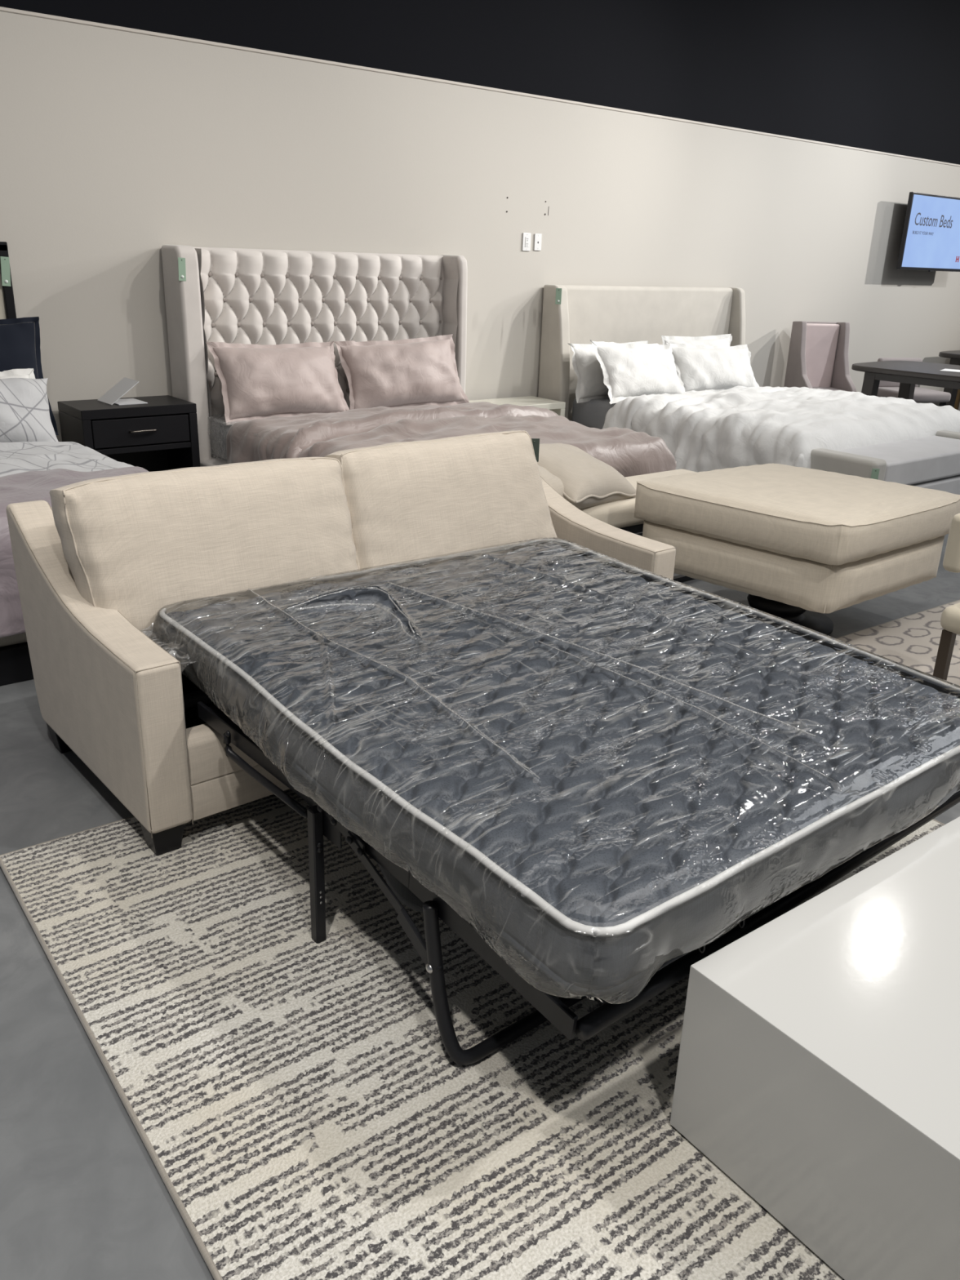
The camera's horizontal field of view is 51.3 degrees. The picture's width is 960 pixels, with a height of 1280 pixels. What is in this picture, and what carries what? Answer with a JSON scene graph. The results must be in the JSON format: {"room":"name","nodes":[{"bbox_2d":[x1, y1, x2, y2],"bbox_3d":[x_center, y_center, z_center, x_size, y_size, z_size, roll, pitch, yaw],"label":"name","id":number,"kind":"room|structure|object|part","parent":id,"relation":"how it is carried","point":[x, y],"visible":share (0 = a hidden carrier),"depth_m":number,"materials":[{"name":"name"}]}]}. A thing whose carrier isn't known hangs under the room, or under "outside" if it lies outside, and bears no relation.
{"room":"store","nodes":[
{"label":"store","id":0,"kind":"room"},
{"bbox_2d":[0,316,57,435],"bbox_3d":[-2.487,-1.277,4.900,0.717,0.578,0.215,-11,25,-31],"label":"headboard","id":1,"kind":"object","parent":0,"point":[20,341],"visible":0.47,"depth_m":4.98,"materials":[{"name":"blue fabric"}]},
{"bbox_2d":[0,0,959,441],"bbox_3d":[0.649,-3.793,7.179,21.000,5.000,0.153,-14,26,-36],"label":"wall","id":2,"kind":"structure","parent":0,"point":[117,147],"depth_m":6.83,"materials":[{"name":"grey paint"}]},
{"bbox_2d":[0,6,959,166],"bbox_3d":[0.652,-3.841,7.159,21.000,0.017,0.157,-14,26,-36],"label":"trim","id":3,"kind":"structure","parent":2,"relation":"attached to","point":[2,9],"depth_m":6.17,"materials":[{"name":"grey paint"}]},
{"bbox_2d":[522,232,530,250],"bbox_3d":[0.336,-2.862,7.182,0.074,0.120,0.012,-14,26,-36],"label":"power outlet","id":4,"kind":"object","parent":2,"relation":"attached to","point":[526,236],"visible":1,"depth_m":7.17,"materials":[{"name":"white plastic"}]},
{"bbox_2d":[524,236,528,247],"bbox_3d":[0.338,-2.861,7.179,0.034,0.068,0.004,-14,26,-36],"label":"socket","id":5,"kind":"object","parent":4,"relation":"attached to","point":[526,238],"depth_m":7.18,"materials":[{"name":"white plastic"}]},
{"bbox_2d":[533,233,542,250],"bbox_3d":[0.420,-2.886,7.246,0.066,0.112,0.009,-14,26,-36],"label":"cable plate","id":6,"kind":"object","parent":2,"relation":"attached to","point":[537,242],"visible":1,"depth_m":7.24,"materials":[{"name":"white plastic"}]},
{"bbox_2d":[896,191,959,271],"bbox_3d":[4.584,-4.136,10.182,1.220,0.714,0.192,-14,26,-36],"label":"wall screen","id":7,"kind":"object","parent":2,"relation":"attached to","point":[931,236],"visible":1,"depth_m":10.02,"materials":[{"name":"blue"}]},
{"bbox_2d":[0,409,959,1279],"bbox_3d":[3.630,0.056,4.524,21.000,0.100,10.000,-14,26,-36],"label":"floor","id":8,"kind":"structure","parent":0,"point":[82,1196],"depth_m":1.88,"materials":[{"name":"concrete"}]},
{"bbox_2d":[0,241,33,685],"bbox_3d":[-2.538,-0.815,4.003,1.920,1.498,2.160,-14,26,-36],"label":"bed","id":9,"kind":"object","parent":8,"relation":"on","point":[15,666],"visible":0.16,"depth_m":3.63,"materials":[{"name":"black wood"}]},
{"bbox_3d":[-3.172,-1.147,4.731,1.840,1.360,0.040,-14,26,-36],"label":"headboard panel","id":10,"kind":"part","parent":9,"relation":"part of","materials":[{"name":"fabric"}]},
{"bbox_2d":[0,256,10,286],"bbox_3d":[-2.394,-1.860,5.041,0.052,0.142,0.003,-14,26,-36],"label":"price tag","id":11,"kind":"object","parent":9,"relation":"attached to","point":[5,262],"visible":1,"depth_m":5.04,"materials":[{"name":"green paper"}]},
{"bbox_3d":[-3.179,-1.131,4.745,1.920,1.480,0.100,-14,26,-36],"label":"headboard frame","id":12,"kind":"part","parent":9,"relation":"part of","materials":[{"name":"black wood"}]},
{"bbox_3d":[-2.538,-0.303,4.159,1.820,0.165,2.040,-14,26,-36],"label":"rail","id":13,"kind":"part","parent":9,"relation":"part of","materials":[{"name":"beige fabric"}]},
{"bbox_3d":[-2.532,-0.496,4.085,1.740,0.243,1.960,-14,26,-36],"label":"mattress","id":14,"kind":"object","parent":9,"relation":"on","visible":0},
{"bbox_2d":[0,368,35,378],"bbox_3d":[-2.503,-1.086,4.742,0.842,0.349,0.218,-16,27,-38],"label":"bed pillow","id":15,"kind":"object","parent":14,"relation":"on","point":[28,373],"visible":0.12,"depth_m":4.93,"materials":[{"name":"white fabric"}]},
{"bbox_2d":[0,441,133,476],"bbox_3d":[-2.414,-0.470,4.086,2.110,0.525,0.983,-14,26,-36],"label":"sheet","id":16,"kind":"object","parent":14,"relation":"on","point":[17,457],"visible":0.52,"depth_m":4.31,"materials":[{"name":"fabric"}]},
{"bbox_2d":[0,377,57,442],"bbox_3d":[-2.356,-1.032,4.577,0.819,0.354,0.272,-17,28,-40],"label":"bed pillow","id":17,"kind":"object","parent":16,"relation":"on","point":[24,414],"visible":0.8,"depth_m":4.66,"materials":[{"name":"fabric"}]},
{"bbox_2d":[0,466,148,637],"bbox_3d":[-1.966,-0.255,3.533,2.160,0.520,0.709,-14,26,-36],"label":"throw","id":18,"kind":"object","parent":14,"relation":"on","point":[33,485],"visible":0.24,"depth_m":3.55,"materials":[{"name":"fabric"}]},
{"bbox_2d":[57,395,200,471],"bbox_3d":[-1.944,-0.980,5.616,0.630,0.695,0.426,-14,26,-36],"label":"nightstand","id":19,"kind":"object","parent":8,"relation":"on","point":[161,433],"visible":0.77,"depth_m":5.44,"materials":[{"name":"black wood"}]},
{"bbox_3d":[-2.185,-0.903,5.465,0.045,0.645,0.390,-14,26,-36],"label":"panel","id":20,"kind":"part","parent":19,"relation":"part of","materials":[{"name":"black wood"}]},
{"bbox_2d":[97,377,147,404],"bbox_3d":[-1.968,-1.367,5.483,0.202,0.120,0.200,-15,27,-38],"label":"tent card","id":21,"kind":"object","parent":19,"relation":"on","point":[113,396],"visible":1,"depth_m":5.47,"materials":[{"name":"grey paper"}]},
{"bbox_3d":[-2.069,-1.025,5.767,0.540,0.625,0.015,-14,26,-36],"label":"panel","id":22,"kind":"part","parent":19,"relation":"part of","materials":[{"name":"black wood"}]},
{"bbox_3d":[-1.924,-1.176,5.523,0.530,0.146,0.308,-14,26,-36],"label":"drawer","id":23,"kind":"part","parent":19,"relation":"part of","materials":[{"name":"black wood"}]},
{"bbox_2d":[93,440,191,454],"bbox_3d":[-1.946,-1.097,5.580,0.540,0.030,0.365,-14,26,-36],"label":"shelf","id":24,"kind":"object","parent":19,"relation":"attached to","point":[139,446],"depth_m":5.44,"materials":[{"name":"black wood"}]},
{"bbox_3d":[-1.816,-1.129,5.396,0.152,0.016,0.037,-14,26,-36],"label":"handle","id":25,"kind":"part","parent":19,"relation":"part of","materials":[{"name":"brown metal"}]},
{"bbox_3d":[-1.727,-1.020,5.811,0.045,0.645,0.390,-14,26,-36],"label":"panel","id":26,"kind":"part","parent":19,"relation":"part of","materials":[{"name":"black wood"}]},
{"bbox_2d":[160,244,642,536],"bbox_3d":[-0.365,-1.393,5.688,2.010,1.513,2.160,-14,26,-36],"label":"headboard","id":27,"kind":"object","parent":8,"relation":"on","point":[230,295],"visible":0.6,"depth_m":6.10,"materials":[{"name":"beige fabric"}]},
{"bbox_2d":[177,257,186,280],"bbox_3d":[-1.634,-2.032,5.477,0.046,0.121,0.003,-14,26,-36],"label":"price tag","id":28,"kind":"object","parent":27,"relation":"attached to","point":[181,261],"visible":1,"depth_m":5.48,"materials":[{"name":"green paper"}]},
{"bbox_3d":[-1.005,-1.730,6.457,1.900,1.458,0.050,-14,26,-36],"label":"headboard","id":29,"kind":"part","parent":27,"relation":"part of","materials":[{"name":"beige fabric"}]},
{"bbox_3d":[-0.963,-1.903,6.352,1.820,1.057,0.068,-14,26,-36],"label":"headboard","id":30,"kind":"part","parent":27,"relation":"part of","materials":[{"name":"beige fabric"}]},
{"bbox_2d":[209,405,450,459],"bbox_3d":[-0.344,-1.097,5.786,1.770,0.213,1.980,-14,26,-36],"label":"mattress","id":31,"kind":"object","parent":27,"relation":"on","point":[217,431],"visible":0.07,"depth_m":5.84,"materials":[{"name":"grey fabric"}]},
{"bbox_2d":[208,413,244,459],"bbox_3d":[-1.304,-1.149,5.769,0.340,0.230,0.760,-14,26,-36],"label":"mattress plastic cover","id":32,"kind":"object","parent":31,"relation":"on","point":[220,414],"visible":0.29,"depth_m":5.78,"materials":[{"name":"clear plastic"}]},
{"bbox_2d":[205,341,349,425],"bbox_3d":[-1.179,-1.542,5.953,0.870,0.459,0.321,-16,28,-39],"label":"bed pillow","id":33,"kind":"object","parent":31,"relation":"on","point":[259,381],"visible":0.99,"depth_m":5.83,"materials":[{"name":"pink fabric"}]},
{"bbox_2d":[333,333,469,409],"bbox_3d":[-0.495,-1.725,6.490,0.919,0.481,0.312,-12,25,-32],"label":"bed pillow","id":34,"kind":"object","parent":31,"relation":"on","point":[418,371],"visible":0.93,"depth_m":6.38,"materials":[{"name":"pink fabric"}]},
{"bbox_2d":[226,401,676,477],"bbox_3d":[-0.176,-1.003,5.548,2.083,0.530,1.775,-14,26,-36],"label":"duvet","id":35,"kind":"object","parent":31,"relation":"on","point":[630,452],"visible":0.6,"depth_m":5.35,"materials":[{"name":"pink fabric"}]},
{"bbox_3d":[-0.368,-0.871,5.859,1.930,0.260,2.100,-14,26,-36],"label":"rail","id":36,"kind":"part","parent":27,"relation":"part of","materials":[{"name":"fabric"}]},
{"bbox_2d":[0,788,944,1279],"bbox_3d":[0.669,0.867,1.975,2.262,0.014,3.408,-13,26,-35],"label":"area rug","id":37,"kind":"object","parent":8,"relation":"on","point":[300,1104],"visible":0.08,"depth_m":1.92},
{"bbox_2d":[670,816,959,1279],"bbox_3d":[1.270,0.790,1.704,1.350,0.364,1.250,-13,26,-35],"label":"coffee table","id":38,"kind":"object","parent":37,"relation":"on","point":[818,1069],"visible":1,"depth_m":1.63,"materials":[{"name":"grey paint"}]},
{"bbox_2d":[6,430,959,1065],"bbox_3d":[0.070,0.015,2.888,2.010,0.912,2.270,-15,27,-37],"label":"sofa","id":39,"kind":"object","parent":8,"relation":"on","point":[95,567],"visible":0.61,"depth_m":2.80,"materials":[{"name":"beige fabric"}]},
{"bbox_3d":[-1.312,0.300,3.169,0.090,0.091,0.090,-15,27,-37],"label":"leg","id":40,"kind":"part","parent":39,"relation":"part of","materials":[{"name":"black wood"}]},
{"bbox_3d":[-1.082,0.037,2.799,0.122,0.684,0.934,-15,27,-37],"label":"arm","id":41,"kind":"part","parent":39,"relation":"part of","materials":[{"name":"beige fabric"}]},
{"bbox_3d":[-0.839,0.512,2.641,0.090,0.079,0.090,-15,27,-37],"label":"leg","id":42,"kind":"part","parent":39,"relation":"part of","materials":[{"name":"black wood"}]},
{"bbox_2d":[48,457,358,639],"bbox_3d":[-0.791,-0.285,3.021,0.902,0.475,0.326,-15,27,-37],"label":"cushion","id":43,"kind":"object","parent":39,"relation":"on","point":[135,546],"depth_m":2.86,"materials":[{"name":"beige fabric"}]},
{"bbox_3d":[-0.097,0.175,3.151,1.763,0.238,0.087,-15,27,-37],"label":"rail","id":44,"kind":"part","parent":39,"relation":"part of","materials":[{"name":"beige fabric"}]},
{"bbox_3d":[-0.368,0.532,2.255,0.026,0.347,0.028,-15,27,-37],"label":"support leg","id":45,"kind":"part","parent":39,"relation":"part of","materials":[{"name":"black metal"}]},
{"bbox_3d":[-0.335,0.392,2.194,0.005,0.100,0.110,-15,27,-37],"label":"hinge plate","id":46,"kind":"part","parent":39,"relation":"part of","materials":[{"name":"black metal"}]},
{"bbox_3d":[-0.292,0.415,2.156,0.012,0.107,1.412,-15,27,-37],"label":"rail","id":47,"kind":"part","parent":39,"relation":"part of","materials":[{"name":"black metal"}]},
{"bbox_2d":[324,430,556,568],"bbox_3d":[-0.118,-0.466,3.553,0.917,0.495,0.331,-15,27,-37],"label":"cushion","id":48,"kind":"object","parent":39,"relation":"on","point":[402,501],"depth_m":3.39,"materials":[{"name":"beige fabric"}]},
{"bbox_2d":[531,438,539,462],"bbox_3d":[0.207,-0.730,3.841,0.042,0.090,0.003,-1,21,-9],"label":"price tag","id":49,"kind":"object","parent":39,"relation":"attached to","point":[535,442],"visible":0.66,"depth_m":3.84,"materials":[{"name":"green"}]},
{"bbox_2d":[159,538,959,996],"bbox_3d":[0.207,0.102,2.645,1.556,0.183,1.802,-15,27,-37],"label":"mattress","id":50,"kind":"object","parent":39,"relation":"on","point":[644,824],"visible":0.99,"depth_m":2.24,"materials":[{"name":"fabric"}]},
{"bbox_2d":[151,537,959,1004],"bbox_3d":[0.179,0.099,2.663,1.633,0.244,1.912,-15,27,-37],"label":"plastic wrap","id":51,"kind":"object","parent":50,"relation":"on","point":[526,971],"visible":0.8,"depth_m":2.15,"materials":[{"name":"clear plastic"}]},
{"bbox_3d":[0.366,-0.351,3.943,0.125,0.684,0.934,-15,27,-37],"label":"arm","id":52,"kind":"part","parent":39,"relation":"part of","materials":[{"name":"beige fabric"}]},
{"bbox_2d":[468,395,565,417],"bbox_3d":[0.241,-1.471,7.316,0.660,0.540,0.380,-14,26,-36],"label":"nightstand","id":53,"kind":"object","parent":8,"relation":"on","point":[557,406],"visible":0.2,"depth_m":7.24,"materials":[{"name":"white paint"}]},
{"bbox_3d":[0.480,-1.511,7.505,0.045,0.495,0.380,-14,26,-36],"label":"panel","id":54,"kind":"part","parent":53,"relation":"part of","materials":[{"name":"white paint"}]},
{"bbox_2d":[580,469,697,582],"bbox_3d":[0.443,-0.455,4.765,2.000,0.473,0.440,-14,26,-36],"label":"upholstered bench","id":55,"kind":"object","parent":8,"relation":"on","point":[620,514],"visible":0.09,"depth_m":4.63,"materials":[{"name":"fabric"}]},
{"bbox_2d":[537,465,564,497],"bbox_3d":[0.168,-0.652,4.373,0.514,0.252,0.425,-17,28,-40],"label":"throw pillow","id":56,"kind":"object","parent":55,"relation":"on","point":[553,481],"visible":0.14,"depth_m":4.29,"materials":[{"name":"beige fabric"}]},
{"bbox_2d":[537,443,635,509],"bbox_3d":[0.397,-0.752,4.588,0.478,0.278,0.580,17,26,34],"label":"throw pillow","id":57,"kind":"object","parent":55,"relation":"on","point":[588,481],"visible":0.61,"depth_m":4.43,"materials":[{"name":"beige fabric"}]},
{"bbox_3d":[0.445,-0.540,4.733,1.940,0.038,0.400,-14,26,-36],"label":"frame","id":58,"kind":"part","parent":55,"relation":"part of","materials":[{"name":"black metal"}]},
{"bbox_3d":[0.546,-0.191,4.708,1.870,0.028,0.030,-14,26,-36],"label":"floor rail","id":59,"kind":"part","parent":55,"relation":"part of","materials":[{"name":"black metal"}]},
{"bbox_2d":[537,284,745,421],"bbox_3d":[2.020,-1.901,7.418,2.185,1.285,2.320,-14,26,-36],"label":"headboard","id":60,"kind":"object","parent":8,"relation":"on","point":[619,314],"visible":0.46,"depth_m":7.83,"materials":[{"name":"beige fabric"}]},
{"bbox_2d":[555,288,561,304],"bbox_3d":[0.571,-2.496,7.253,0.042,0.110,0.003,2,21,-1],"label":"price tag","id":61,"kind":"object","parent":60,"relation":"attached to","point":[558,291],"visible":1,"depth_m":7.25,"materials":[{"name":"green paper"}]},
{"bbox_2d":[572,397,615,429],"bbox_3d":[2.068,-1.628,7.433,1.920,0.223,2.040,-14,26,-36],"label":"mattress","id":62,"kind":"object","parent":60,"relation":"on","point":[591,414],"visible":0.09,"depth_m":7.44,"materials":[{"name":"grey fabric"}]},
{"bbox_2d":[568,340,648,403],"bbox_3d":[1.016,-2.043,7.584,0.884,0.416,0.227,-17,28,-40],"label":"bed pillow","id":63,"kind":"object","parent":62,"relation":"on","point":[590,385],"visible":0.37,"depth_m":7.36,"materials":[{"name":"white fabric"}]},
{"bbox_2d":[590,339,686,404],"bbox_3d":[1.202,-1.991,7.431,0.954,0.473,0.293,-16,28,-39],"label":"bed pillow","id":64,"kind":"object","parent":62,"relation":"on","point":[633,369],"visible":0.91,"depth_m":7.29,"materials":[{"name":"white fabric"}]},
{"bbox_2d":[661,333,732,374],"bbox_3d":[1.805,-2.278,8.224,0.867,0.448,0.218,-16,27,-39],"label":"bed pillow","id":65,"kind":"object","parent":62,"relation":"on","point":[721,340],"visible":0.26,"depth_m":8.18,"materials":[{"name":"white fabric"}]},
{"bbox_2d":[665,342,759,393],"bbox_3d":[1.887,-2.171,8.001,0.983,0.412,0.292,-13,25,-34],"label":"bed pillow","id":66,"kind":"object","parent":62,"relation":"on","point":[717,368],"visible":0.87,"depth_m":7.89,"materials":[{"name":"white fabric"}]},
{"bbox_2d":[602,386,959,471],"bbox_3d":[2.244,-1.441,7.130,2.366,0.622,1.694,-14,26,-36],"label":"duvet","id":67,"kind":"object","parent":62,"relation":"on","point":[736,426],"visible":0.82,"depth_m":6.54,"materials":[{"name":"white fabric"}]},
{"bbox_2d":[634,462,959,635],"bbox_3d":[1.383,-0.383,4.439,1.075,0.632,0.998,-14,26,-36],"label":"ottoman","id":68,"kind":"object","parent":8,"relation":"on","point":[803,544],"visible":0.94,"depth_m":4.09,"materials":[{"name":"fabric"}]},
{"bbox_2d":[634,463,959,565],"bbox_3d":[1.389,-0.581,4.363,1.075,0.209,0.998,-14,26,-36],"label":"cushion","id":69,"kind":"object","parent":68,"relation":"on","point":[778,513],"depth_m":4.10,"materials":[{"name":"fabric"}]},
{"bbox_2d":[783,320,856,391],"bbox_3d":[3.170,-2.376,9.220,0.490,1.059,0.580,-2,21,-11],"label":"chair","id":70,"kind":"object","parent":8,"relation":"on","point":[818,357],"visible":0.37,"depth_m":9.25,"materials":[{"name":"fabric"}]},
{"bbox_3d":[3.174,-2.255,9.225,0.480,0.110,0.500,-2,21,-11],"label":"seat","id":71,"kind":"part","parent":70,"relation":"part of","materials":[{"name":"beige fabric"}]},
{"bbox_2d":[810,430,959,494],"bbox_3d":[2.684,-1.007,6.378,1.590,0.499,0.525,-14,26,-36],"label":"storage bench","id":72,"kind":"object","parent":8,"relation":"on","point":[931,462],"visible":0.3,"depth_m":6.04,"materials":[{"name":"grey fabric"}]},
{"bbox_3d":[2.117,-0.877,5.944,0.140,0.470,0.525,-14,26,-36],"label":"arm","id":73,"kind":"part","parent":72,"relation":"part of","materials":[{"name":"grey fabric"}]},
{"bbox_2d":[871,468,879,479],"bbox_3d":[2.229,-0.904,5.648,0.042,0.130,0.003,2,21,-1],"label":"price tag","id":74,"kind":"object","parent":72,"relation":"attached to","point":[875,472],"visible":0.39,"depth_m":5.63,"materials":[{"name":"green paper"}]},
{"bbox_3d":[2.712,-1.130,6.300,1.300,0.163,0.430,-14,26,-36],"label":"seat lid","id":75,"kind":"part","parent":72,"relation":"part of","materials":[{"name":"grey fabric"}]},
{"bbox_3d":[3.251,-1.165,6.801,0.140,0.470,0.525,-14,26,-36],"label":"arm","id":76,"kind":"part","parent":72,"relation":"part of","materials":[{"name":"grey fabric"}]},
{"bbox_2d":[835,600,959,685],"bbox_3d":[3.069,0.218,3.889,3.409,0.014,2.611,-13,26,-34],"label":"area rug","id":77,"kind":"object","parent":8,"relation":"on","point":[913,641],"visible":0.3,"depth_m":4.32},
{"bbox_2d":[933,513,959,680],"bbox_3d":[1.895,-0.035,3.358,0.555,0.765,0.525,-15,27,-37],"label":"dining chair","id":78,"kind":"object","parent":77,"relation":"on","point":[950,615],"visible":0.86,"depth_m":3.32,"materials":[{"name":"beige fabric"}]},
{"bbox_3d":[1.577,0.139,3.430,0.036,0.370,0.036,-15,27,-37],"label":"leg","id":79,"kind":"part","parent":78,"relation":"part of","materials":[{"name":"brown wood"}]},
{"bbox_3d":[1.902,-0.056,3.338,0.540,0.090,0.500,-15,27,-37],"label":"seat","id":80,"kind":"part","parent":78,"relation":"part of","materials":[{"name":"beige fabric"}]},
{"bbox_3d":[1.760,-0.368,3.419,0.555,0.195,0.070,-15,27,-37],"label":"backrest","id":81,"kind":"part","parent":78,"relation":"part of","materials":[{"name":"beige fabric"}]},
{"bbox_2d":[851,360,959,399],"bbox_3d":[4.031,-1.836,8.303,1.050,0.760,1.800,-16,27,-39],"label":"dining table","id":82,"kind":"object","parent":8,"relation":"on","point":[908,374],"visible":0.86,"depth_m":8.33,"materials":[{"name":"grey wood"}]},
{"bbox_3d":[3.308,-1.935,8.581,0.140,0.700,0.100,-16,27,-39],"label":"leg","id":83,"kind":"part","parent":82,"relation":"part of","materials":[{"name":"grey wood"}]},
{"bbox_3d":[3.825,-2.083,9.014,0.140,0.700,0.100,-16,27,-39],"label":"leg","id":84,"kind":"part","parent":82,"relation":"part of","materials":[{"name":"grey wood"}]},
{"bbox_2d":[940,368,959,372],"bbox_3d":[3.945,-2.200,8.176,0.300,0.002,0.220,15,25,31],"label":"paper sheet","id":85,"kind":"object","parent":82,"relation":"on","point":[944,370],"visible":1,"depth_m":8.20,"materials":[{"name":"white paper"}]},
{"bbox_2d":[876,357,951,406],"bbox_3d":[4.085,-2.278,9.493,0.500,0.740,0.520,-5,22,-18],"label":"dining chair","id":86,"kind":"object","parent":8,"relation":"on","point":[886,388],"visible":0.38,"depth_m":9.38,"materials":[{"name":"beige fabric"}]},
{"bbox_3d":[4.022,-2.571,9.609,0.500,0.280,0.070,-5,22,-18],"label":"backrest","id":87,"kind":"part","parent":86,"relation":"part of","materials":[{"name":"beige fabric"}]},
{"bbox_3d":[4.090,-2.326,9.464,0.500,0.090,0.500,-5,22,-18],"label":"seat","id":88,"kind":"part","parent":86,"relation":"part of","materials":[{"name":"beige fabric"}]},
{"bbox_3d":[4.336,-2.059,9.431,0.040,0.390,0.040,-5,22,-18],"label":"leg","id":89,"kind":"part","parent":86,"relation":"part of","materials":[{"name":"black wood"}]},
{"bbox_2d":[938,350,959,407],"bbox_3d":[5.442,-2.582,10.382,1.500,0.760,0.950,-14,26,-36],"label":"dining table","id":90,"kind":"object","parent":8,"relation":"on","point":[954,355],"visible":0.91,"depth_m":10.15,"materials":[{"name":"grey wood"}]},
{"bbox_3d":[4.824,-2.523,10.255,0.140,0.700,0.100,-14,26,-36],"label":"leg","id":91,"kind":"part","parent":90,"relation":"part of","materials":[{"name":"grey wood"}]},
{"bbox_2d":[953,389,959,410],"bbox_3d":[5.642,-2.935,11.100,0.640,0.920,0.400,-14,26,-36],"label":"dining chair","id":92,"kind":"object","parent":8,"relation":"on","point":[957,397],"visible":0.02,"depth_m":11.11,"materials":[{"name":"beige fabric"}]}
]}

